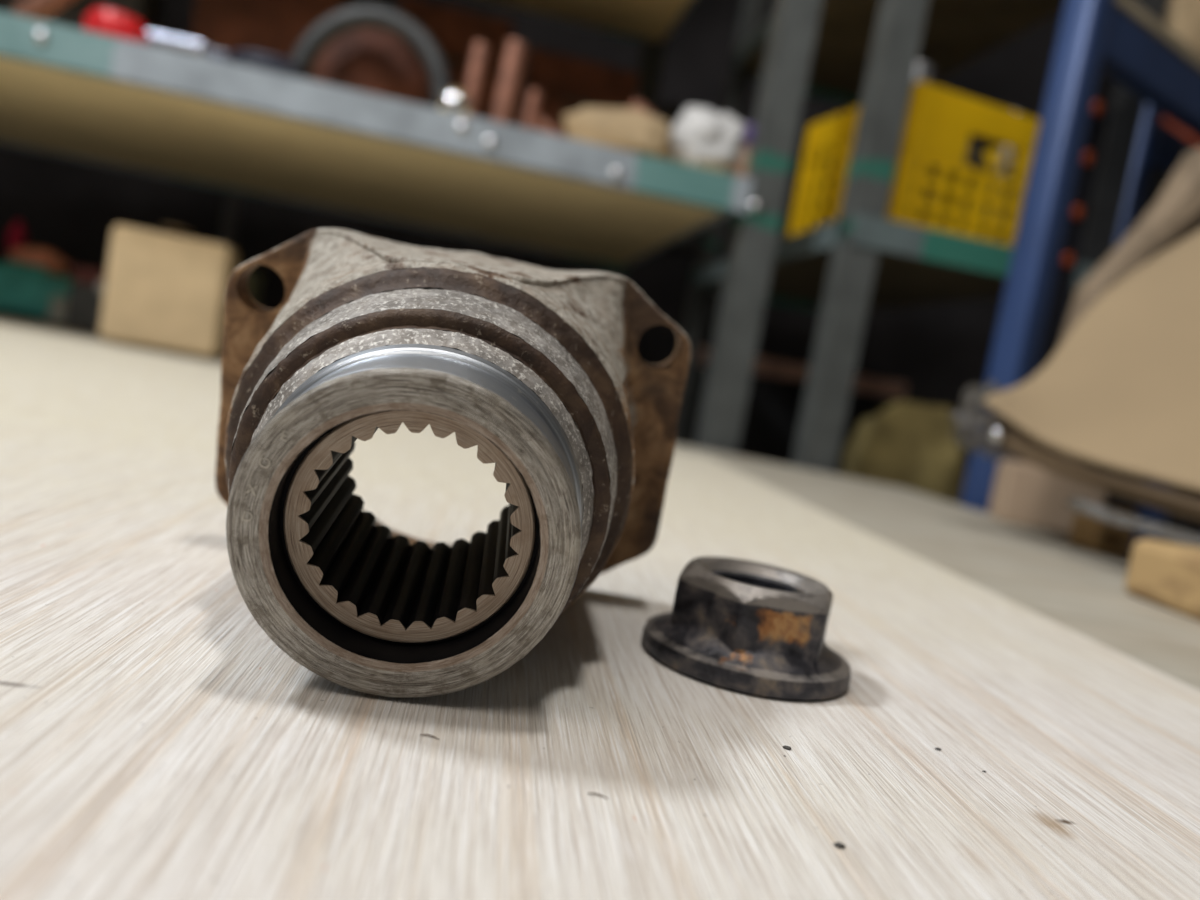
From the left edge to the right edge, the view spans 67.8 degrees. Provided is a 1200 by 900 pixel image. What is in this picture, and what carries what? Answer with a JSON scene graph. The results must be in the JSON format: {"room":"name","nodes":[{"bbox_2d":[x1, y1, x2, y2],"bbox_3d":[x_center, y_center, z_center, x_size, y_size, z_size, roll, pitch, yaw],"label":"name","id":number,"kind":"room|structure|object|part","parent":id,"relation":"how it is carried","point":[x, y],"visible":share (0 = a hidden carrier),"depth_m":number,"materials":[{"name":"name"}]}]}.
{"room":"workspace","nodes":[
{"label":"workspace","id":0,"kind":"room"},
{"bbox_2d":[0,0,1199,544],"bbox_3d":[0.100,-0.567,2.613,4.600,2.650,0.100,10,5,0],"label":"wall","id":1,"kind":"structure","parent":0,"point":[69,208],"depth_m":2.57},
{"bbox_3d":[-0.165,0.935,0.527,4.600,0.060,4.500,10,5,0],"label":"floor","id":2,"kind":"structure","parent":0,"visible":0},
{"bbox_2d":[0,251,43,323],"bbox_3d":[-1.392,0.056,2.030,0.120,1.004,0.080,10,5,0],"label":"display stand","id":3,"kind":"object","parent":2,"relation":"on","point":[3,255],"visible":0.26,"depth_m":1.95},
{"bbox_2d":[6,221,25,252],"bbox_3d":[-1.299,-0.473,1.987,0.034,0.072,0.034,10,5,0],"label":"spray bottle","id":4,"kind":"object","parent":3,"relation":"on","point":[16,234],"visible":0.7,"depth_m":1.98,"materials":[{"name":"plastic"}]},
{"bbox_2d":[220,190,241,248],"bbox_3d":[-0.812,-0.679,2.014,0.032,2.650,0.032,10,5,0],"label":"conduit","id":5,"kind":"object","parent":2,"relation":"on","point":[233,198],"visible":0.02,"depth_m":2.02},
{"bbox_2d":[0,0,821,454],"bbox_3d":[-0.665,-0.215,1.315,1.616,1.900,0.747,9,5,-10],"label":"shelving unit","id":6,"kind":"object","parent":2,"relation":"on","point":[66,91],"depth_m":1.09,"materials":[{"name":"grey metal"}]},
{"bbox_2d":[14,0,72,19],"bbox_3d":[-0.586,-0.486,0.956,0.075,0.067,0.022,10,5,0],"label":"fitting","id":7,"kind":"object","parent":6,"relation":"on","point":[36,9],"visible":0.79,"depth_m":0.95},
{"bbox_2d":[0,0,164,32],"bbox_3d":[-0.781,-0.620,1.339,0.190,0.210,0.108,9,5,-10],"label":"storage bin","id":8,"kind":"object","parent":6,"relation":"on","point":[149,12],"visible":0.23,"depth_m":1.31,"materials":[{"name":"black plastic"}]},
{"bbox_3d":[-0.767,-0.656,1.289,0.058,0.008,0.014,9,5,-10],"label":"handle","id":9,"kind":"part","parent":8,"relation":"part of","materials":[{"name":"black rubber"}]},
{"bbox_3d":[-0.530,-0.460,0.981,0.062,0.038,0.062,10,5,0],"label":"red cap","id":10,"kind":"part","parent":6,"relation":"part of","materials":[{"name":"red plastic"}]},
{"bbox_2d":[147,30,213,55],"bbox_3d":[-0.481,-0.453,1.025,0.087,0.034,0.036,10,5,-6],"label":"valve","id":11,"kind":"object","parent":6,"relation":"on","point":[191,46],"visible":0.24,"depth_m":1.01,"materials":[{"name":"white plastic"}]},
{"bbox_3d":[-0.451,-0.450,1.028,0.024,0.030,0.015,10,5,-6],"label":"spout","id":12,"kind":"part","parent":11,"relation":"part of","materials":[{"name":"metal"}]},
{"bbox_2d":[205,48,233,62],"bbox_3d":[-0.422,-0.432,0.989,0.028,0.020,0.020,10,5,0],"label":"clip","id":13,"kind":"object","parent":6,"relation":"on","point":[223,55],"visible":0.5,"depth_m":0.98,"materials":[{"name":"grey metal"}]},
{"bbox_3d":[-0.383,-0.433,1.025,0.100,0.028,0.070,10,5,0],"label":"cable coil","id":14,"kind":"part","parent":6,"relation":"part of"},
{"bbox_2d":[191,0,352,80],"bbox_3d":[-0.513,-0.638,1.390,0.210,0.330,0.108,9,5,-10],"label":"storage bin","id":15,"kind":"object","parent":6,"relation":"on","point":[275,27],"visible":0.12,"depth_m":1.35,"materials":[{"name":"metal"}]},
{"bbox_2d":[290,5,451,108],"bbox_3d":[-0.264,-0.462,1.041,0.200,0.109,0.024,10,5,0],"label":"tire","id":16,"kind":"object","parent":6,"relation":"on","point":[344,20],"visible":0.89,"depth_m":1.03,"materials":[{"name":"grey rubber"}]},
{"bbox_2d":[313,12,430,105],"bbox_3d":[-0.291,-0.475,1.146,0.148,0.126,0.148,10,5,0],"label":"wheel","id":17,"kind":"object","parent":6,"relation":"on","point":[377,61],"visible":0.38,"depth_m":1.08,"materials":[{"name":"metal"}]},
{"bbox_2d":[438,88,471,115],"bbox_3d":[-0.170,-0.402,1.043,0.040,0.040,0.040,10,5,0],"label":"ball","id":18,"kind":"object","parent":6,"relation":"on","point":[457,100],"visible":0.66,"depth_m":1.03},
{"bbox_2d":[398,0,513,119],"bbox_3d":[-0.266,-0.590,1.525,0.190,0.300,0.108,9,5,-10],"label":"storage bin","id":19,"kind":"object","parent":6,"relation":"on","point":[454,31],"visible":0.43,"depth_m":1.49,"materials":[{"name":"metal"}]},
{"bbox_3d":[-0.248,-0.644,1.474,0.058,0.008,0.014,9,5,-10],"label":"handle","id":20,"kind":"part","parent":19,"relation":"part of","materials":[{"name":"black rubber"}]},
{"bbox_2d":[464,41,490,116],"bbox_3d":[-0.161,-0.447,1.119,0.028,0.121,0.022,10,5,0],"label":"metal rod","id":21,"kind":"object","parent":6,"relation":"on","point":[478,60],"visible":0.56,"depth_m":1.11,"materials":[{"name":"orange metal"}]},
{"bbox_2d":[490,39,527,124],"bbox_3d":[-0.112,-0.433,1.078,0.032,0.116,0.026,10,5,0],"label":"metal rod","id":22,"kind":"object","parent":6,"relation":"on","point":[515,53],"visible":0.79,"depth_m":1.07,"materials":[{"name":"orange metal"}]},
{"bbox_2d":[521,90,541,129],"bbox_3d":[-0.095,-0.425,1.172,0.024,0.091,0.018,10,5,0],"label":"metal rod","id":23,"kind":"object","parent":6,"relation":"on","point":[534,98],"visible":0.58,"depth_m":1.16,"materials":[{"name":"orange metal"}]},
{"bbox_2d":[533,116,566,136],"bbox_3d":[-0.035,-0.399,1.154,0.108,0.049,0.018,10,5,0],"label":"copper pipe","id":24,"kind":"object","parent":6,"relation":"on","point":[542,125],"visible":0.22,"depth_m":1.15,"materials":[{"name":"brown metal"}]},
{"bbox_2d":[516,48,638,133],"bbox_3d":[-0.051,-0.534,1.546,0.190,0.260,0.108,9,5,-10],"label":"storage bin","id":25,"kind":"object","parent":6,"relation":"on","point":[567,84],"visible":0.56,"depth_m":1.50,"materials":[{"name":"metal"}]},
{"bbox_3d":[-0.035,-0.580,1.495,0.058,0.008,0.014,9,5,-10],"label":"handle","id":26,"kind":"part","parent":25,"relation":"part of","materials":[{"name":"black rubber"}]},
{"bbox_2d":[563,107,673,159],"bbox_3d":[0.022,-0.384,1.098,0.134,0.062,0.073,11,5,17],"label":"carton","id":27,"kind":"object","parent":6,"relation":"on","point":[633,130],"visible":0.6,"depth_m":1.07,"materials":[{"name":"beige cardboard"}]},
{"bbox_3d":[-0.010,-0.138,1.783,0.044,1.900,0.044,9,5,-10],"label":"post","id":28,"kind":"part","parent":6,"relation":"part of","materials":[{"name":"grey metal"}]},
{"bbox_2d":[628,99,671,159],"bbox_3d":[0.063,-0.410,1.200,0.075,0.113,0.030,10,5,0],"label":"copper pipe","id":29,"kind":"object","parent":6,"relation":"on","point":[637,104],"visible":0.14,"depth_m":1.18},
{"bbox_3d":[0.182,-0.774,1.399,0.005,0.036,0.712,9,5,-10],"label":"rail","id":30,"kind":"part","parent":6,"relation":"part of","materials":[{"name":"black metal"}]},
{"bbox_3d":[0.106,-0.345,1.434,0.005,0.036,0.712,9,5,-10],"label":"rail","id":31,"kind":"part","parent":6,"relation":"part of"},
{"bbox_2d":[654,102,704,255],"bbox_3d":[0.145,-0.504,1.671,0.120,0.250,0.108,9,5,-10],"label":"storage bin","id":32,"kind":"object","parent":6,"relation":"on","point":[690,244],"visible":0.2,"depth_m":1.65,"materials":[{"name":"black plastic"}]},
{"bbox_2d":[669,106,745,171],"bbox_3d":[0.134,-0.379,1.109,0.100,0.086,0.071,10,5,0],"label":"plastic bag","id":33,"kind":"object","parent":6,"relation":"on","point":[703,137],"visible":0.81,"depth_m":1.08,"materials":[{"name":"white plastic"}]},
{"bbox_2d":[725,124,753,176],"bbox_3d":[0.178,-0.365,1.113,0.036,0.076,0.036,10,5,0],"label":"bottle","id":34,"kind":"object","parent":6,"relation":"on","point":[739,167],"visible":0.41,"depth_m":1.10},
{"bbox_3d":[0.153,-0.055,1.115,0.044,1.900,0.044,9,5,-10],"label":"post","id":35,"kind":"part","parent":6,"relation":"part of","materials":[{"name":"grey metal"}]},
{"bbox_2d":[0,316,1199,690],"bbox_3d":[-0.361,0.409,0.573,1.430,0.896,1.568,10,5,0],"label":"workbench","id":36,"kind":"object","parent":2,"relation":"on","point":[1083,591],"visible":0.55,"depth_m":0.54,"materials":[{"name":"grey wood"}]},
{"bbox_2d":[0,261,87,324],"bbox_3d":[-0.847,-0.233,1.324,0.176,0.082,0.088,10,5,-3],"label":"case","id":37,"kind":"object","parent":36,"relation":"on","point":[26,291],"visible":0.66,"depth_m":1.29,"materials":[{"name":"plastic"}]},
{"bbox_3d":[-0.840,-0.263,1.302,0.068,0.017,0.008,10,5,-3],"label":"handle","id":38,"kind":"part","parent":37,"relation":"part of","materials":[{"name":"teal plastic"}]},
{"bbox_2d":[7,247,69,274],"bbox_3d":[-0.841,-0.281,1.338,0.087,0.043,0.055,10,5,0],"label":"clay lump","id":39,"kind":"object","parent":37,"relation":"on","point":[54,264],"visible":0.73,"depth_m":1.32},
{"bbox_2d":[44,281,67,323],"bbox_3d":[-0.789,-0.216,1.306,0.038,0.060,0.038,10,5,0],"label":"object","id":40,"kind":"object","parent":37,"relation":"in","point":[58,305],"visible":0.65,"depth_m":1.29,"materials":[{"name":"grey"}]},
{"bbox_2d":[65,266,106,333],"bbox_3d":[-0.659,-0.197,1.207,0.092,0.084,0.066,10,5,0],"label":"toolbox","id":41,"kind":"object","parent":36,"relation":"on","point":[84,306],"visible":0.53,"depth_m":1.18,"materials":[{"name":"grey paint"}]},
{"bbox_3d":[-0.653,-0.228,1.206,0.092,0.021,0.062,10,5,0],"label":"lid","id":42,"kind":"part","parent":41,"relation":"part of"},
{"bbox_2d":[99,224,237,356],"bbox_3d":[-0.528,-0.198,1.102,0.132,0.147,0.080,9,5,-14],"label":"cardboard box","id":43,"kind":"object","parent":36,"relation":"on","point":[163,291],"visible":0.92,"depth_m":1.06,"materials":[{"name":"beige cardboard"}]},
{"bbox_2d":[248,270,264,303],"bbox_3d":[-0.558,-0.217,1.394,0.029,0.128,0.062,10,5,0],"label":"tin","id":44,"kind":"object","parent":36,"relation":"on","point":[254,281],"visible":0.23,"depth_m":1.39,"materials":[{"name":"metal"}]},
{"bbox_3d":[-0.548,-0.276,1.389,0.029,0.008,0.062,10,5,0],"label":"tin lid","id":45,"kind":"part","parent":44,"relation":"part of","materials":[{"name":"grey metal"}]},
{"bbox_2d":[0,324,1199,899],"bbox_3d":[-0.452,-0.055,0.450,1.217,0.004,1.352,9,5,-7],"label":"plywood sheet","id":46,"kind":"object","parent":36,"relation":"on","point":[157,743],"visible":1,"depth_m":0.15,"materials":[{"name":"beige wood"}]},
{"bbox_2d":[215,228,691,697],"bbox_3d":[-0.034,-0.002,0.186,0.116,0.091,0.106,9,5,-6],"label":"flange","id":47,"kind":"object","parent":46,"relation":"on","point":[367,333],"visible":1,"depth_m":0.15,"materials":[{"name":"metal"}]},
{"bbox_2d":[587,792,608,798],"bbox_3d":[0.000,0.049,0.126,0.003,0.001,0.001,11,5,7],"label":"wood fibre","id":48,"kind":"object","parent":46,"relation":"on","point":[594,792],"visible":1,"depth_m":0.12,"materials":[{"name":"beige wood"}]},
{"bbox_2d":[641,556,850,701],"bbox_3d":[0.034,0.038,0.202,0.047,0.021,0.047,10,5,0],"label":"nut","id":49,"kind":"object","parent":46,"relation":"on","point":[752,628],"visible":1,"depth_m":0.19,"materials":[{"name":"metal"}]},
{"bbox_2d":[833,842,845,847],"bbox_3d":[0.033,0.055,0.123,0.002,0.001,0.001,10,5,0],"label":"crumb","id":50,"kind":"object","parent":46,"relation":"on","point":[837,844],"visible":1,"depth_m":0.12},
{"bbox_2d":[988,459,1107,534],"bbox_3d":[0.391,0.042,0.782,0.078,0.054,0.055,11,5,12],"label":"carton","id":51,"kind":"object","parent":36,"relation":"on","point":[1023,494],"visible":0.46,"depth_m":0.76,"materials":[{"name":"beige cardboard"}]},
{"bbox_2d":[996,425,1199,521],"bbox_3d":[0.331,0.013,0.577,0.047,0.049,0.269,8,5,-25],"label":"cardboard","id":52,"kind":"object","parent":36,"relation":"on","point":[1017,443],"visible":0.91,"depth_m":0.57,"materials":[{"name":"brown cardboard"}]},
{"bbox_2d":[947,380,1016,459],"bbox_3d":[0.282,-0.022,0.652,0.044,0.057,0.041,6,6,-41],"label":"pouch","id":53,"kind":"object","parent":52,"relation":"on","point":[979,427],"visible":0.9,"depth_m":0.64,"materials":[{"name":"grey"}]},
{"bbox_2d":[983,230,1199,492],"bbox_3d":[0.404,-0.120,0.629,0.193,0.288,0.337,13,5,32],"label":"cardboard sheet","id":54,"kind":"object","parent":52,"relation":"on","point":[1120,392],"visible":1,"depth_m":0.63,"materials":[{"name":"beige cardboard"}]},
{"bbox_2d":[1069,503,1137,556],"bbox_3d":[0.370,0.058,0.656,0.030,0.034,0.032,9,5,-7],"label":"wood block","id":55,"kind":"object","parent":36,"relation":"on","point":[1089,533],"visible":0.77,"depth_m":0.64,"materials":[{"name":"brown wood"}]},
{"bbox_2d":[1064,496,1199,546],"bbox_3d":[0.324,0.045,0.512,0.017,0.016,0.141,8,5,-26],"label":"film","id":56,"kind":"object","parent":36,"relation":"on","point":[1081,505],"visible":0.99,"depth_m":0.52,"materials":[{"name":"grey plastic"}]},
{"bbox_2d":[1125,539,1199,619],"bbox_3d":[0.298,0.069,0.386,0.044,0.030,0.150,9,5,-7],"label":"wood block","id":57,"kind":"object","parent":36,"relation":"on","point":[1161,573],"visible":1,"depth_m":0.43,"materials":[{"name":"beige wood"}]},
{"bbox_2d":[638,353,969,475],"bbox_3d":[0.315,0.346,2.039,0.840,1.022,0.300,10,5,0],"label":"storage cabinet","id":58,"kind":"object","parent":2,"relation":"on","point":[773,408],"visible":0.04,"depth_m":1.85,"materials":[{"name":"black metal"}]},
{"bbox_2d":[697,347,906,399],"bbox_3d":[0.405,-0.165,1.887,0.480,0.036,0.040,10,5,0],"label":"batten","id":59,"kind":"object","parent":58,"relation":"on","point":[762,366],"visible":0.48,"depth_m":1.87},
{"bbox_2d":[676,0,1167,473],"bbox_3d":[0.355,-0.043,1.412,0.335,1.900,0.706,9,5,-10],"label":"shelving unit","id":60,"kind":"object","parent":2,"relation":"on","point":[866,53],"visible":0.49,"depth_m":1.07,"materials":[{"name":"grey metal"}]},
{"bbox_3d":[0.160,-0.102,1.710,0.040,1.900,0.040,9,5,-10],"label":"post","id":61,"kind":"part","parent":60,"relation":"part of","materials":[{"name":"grey metal"}]},
{"bbox_3d":[0.302,-0.684,1.334,0.004,0.032,0.690,9,5,-10],"label":"rail","id":62,"kind":"part","parent":60,"relation":"part of","materials":[{"name":"grey metal"}]},
{"bbox_3d":[0.233,-0.291,1.365,0.004,0.032,0.690,9,5,-10],"label":"rail","id":63,"kind":"part","parent":60,"relation":"part of","materials":[{"name":"green metal"}]},
{"bbox_3d":[0.264,-0.031,1.062,0.040,1.900,0.040,9,5,-10],"label":"post","id":64,"kind":"part","parent":60,"relation":"part of","materials":[{"name":"grey metal"}]},
{"bbox_2d":[842,400,966,504],"bbox_3d":[0.404,0.043,1.193,0.166,0.220,0.138,10,5,0],"label":"sack","id":65,"kind":"object","parent":60,"relation":"on","point":[909,445],"visible":0.56,"depth_m":1.14,"materials":[{"name":"fabric"}]},
{"bbox_2d":[788,81,1039,246],"bbox_3d":[0.427,-0.346,1.196,0.234,0.172,0.249,8,5,-19],"label":"crate","id":66,"kind":"object","parent":60,"relation":"on","point":[939,121],"visible":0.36,"depth_m":1.08,"materials":[{"name":"yellow plastic"}]},
{"bbox_3d":[0.314,-0.313,1.163,0.004,0.010,0.240,8,5,-19],"label":"rail","id":67,"kind":"part","parent":66,"relation":"part of","materials":[{"name":"yellow plastic"}]},
{"bbox_3d":[0.318,-0.339,1.161,0.004,0.010,0.240,8,5,-19],"label":"rail","id":68,"kind":"part","parent":66,"relation":"part of","materials":[{"name":"yellow plastic"}]},
{"bbox_3d":[0.323,-0.364,1.159,0.004,0.010,0.240,8,5,-19],"label":"rail","id":69,"kind":"part","parent":66,"relation":"part of","materials":[{"name":"yellow plastic"}]},
{"bbox_2d":[818,140,1015,243],"bbox_3d":[0.429,-0.339,1.187,0.200,0.149,0.180,8,5,-19],"label":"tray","id":70,"kind":"object","parent":66,"relation":"in","point":[975,158],"visible":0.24,"depth_m":1.14,"materials":[{"name":"plastic"}]},
{"bbox_2d":[909,61,933,205],"bbox_3d":[0.385,-0.381,1.140,0.048,0.213,0.048,10,5,0],"label":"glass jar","id":71,"kind":"object","parent":70,"relation":"in","point":[924,71],"visible":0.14,"depth_m":1.11,"materials":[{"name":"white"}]},
{"bbox_3d":[0.384,-0.373,1.141,0.048,0.198,0.048,10,5,0],"label":"glass","id":72,"kind":"part","parent":71,"relation":"part of","materials":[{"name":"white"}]},
{"bbox_3d":[0.401,-0.471,1.133,0.039,0.030,0.039,10,5,0],"label":"lid","id":73,"kind":"part","parent":71,"relation":"part of","materials":[{"name":"metal"}]},
{"bbox_2d":[984,111,1021,230],"bbox_3d":[0.522,-0.345,1.163,0.022,0.186,0.022,10,5,0],"label":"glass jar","id":74,"kind":"object","parent":70,"relation":"in","point":[1005,159],"visible":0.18,"depth_m":1.15,"materials":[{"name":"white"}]},
{"bbox_3d":[0.520,-0.338,1.164,0.022,0.173,0.022,10,5,0],"label":"glass","id":75,"kind":"part","parent":74,"relation":"part of","materials":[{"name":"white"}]},
{"bbox_3d":[0.409,-0.368,1.060,0.067,0.038,0.004,8,5,-19],"label":"panel","id":76,"kind":"part","parent":66,"relation":"part of","materials":[{"name":"yellow plastic"}]},
{"bbox_3d":[0.456,-0.282,1.087,0.225,0.010,0.004,8,5,-19],"label":"rail","id":77,"kind":"part","parent":66,"relation":"part of","materials":[{"name":"yellow plastic"}]},
{"bbox_3d":[0.460,-0.307,1.085,0.225,0.010,0.004,8,5,-19],"label":"rail","id":78,"kind":"part","parent":66,"relation":"part of","materials":[{"name":"yellow plastic"}]},
{"bbox_3d":[0.465,-0.333,1.083,0.225,0.010,0.004,8,5,-19],"label":"rail","id":79,"kind":"part","parent":66,"relation":"part of","materials":[{"name":"yellow plastic"}]},
{"bbox_3d":[0.550,0.015,1.113,0.040,1.900,0.040,9,5,-10],"label":"post","id":80,"kind":"part","parent":60,"relation":"part of","materials":[{"name":"blue metal"}]},
{"bbox_2d":[960,0,1199,556],"bbox_3d":[0.605,0.137,1.141,0.635,1.675,0.130,7,6,-35],"label":"rack","id":81,"kind":"object","parent":2,"relation":"on","point":[1120,40],"visible":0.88,"depth_m":0.91,"materials":[{"name":"metal"}]},
{"bbox_3d":[0.387,0.116,0.932,0.036,1.675,0.036,7,6,-35],"label":"post","id":82,"kind":"part","parent":81,"relation":"part of","materials":[{"name":"blue metal"}]},
{"bbox_3d":[0.604,0.132,1.198,0.034,1.675,0.034,7,6,-35],"label":"post","id":83,"kind":"part","parent":81,"relation":"part of","materials":[{"name":"blue metal"}]},
{"bbox_3d":[0.824,0.159,1.352,0.034,1.675,0.034,7,6,-35],"label":"post","id":84,"kind":"part","parent":81,"relation":"part of","materials":[{"name":"blue metal"}]},
{"bbox_2d":[1163,0,1199,53],"bbox_3d":[0.721,-0.511,1.050,0.106,0.135,0.051,10,5,0],"label":"parcel","id":85,"kind":"object","parent":81,"relation":"on","point":[1182,17],"visible":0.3,"depth_m":1.03,"materials":[{"name":"beige cardboard"}]},
{"bbox_2d":[1025,148,1199,538],"bbox_3d":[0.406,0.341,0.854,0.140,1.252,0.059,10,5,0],"label":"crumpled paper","id":86,"kind":"object","parent":2,"relation":"on","point":[1174,216],"visible":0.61,"depth_m":0.80,"materials":[{"name":"beige paper"}]},
{"bbox_2d":[1063,166,1199,543],"bbox_3d":[0.804,0.271,1.495,0.180,1.424,0.160,10,5,0],"label":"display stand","id":87,"kind":"object","parent":2,"relation":"on","point":[1157,181],"visible":0.13,"depth_m":1.40,"materials":[{"name":"metal"}]},
{"bbox_2d":[1161,115,1199,147],"bbox_3d":[0.945,-0.527,1.430,0.176,0.201,0.176,10,5,0],"label":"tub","id":88,"kind":"object","parent":87,"relation":"on","point":[1165,120],"visible":0.02,"depth_m":1.38,"materials":[{"name":"plastic"}]}
]}

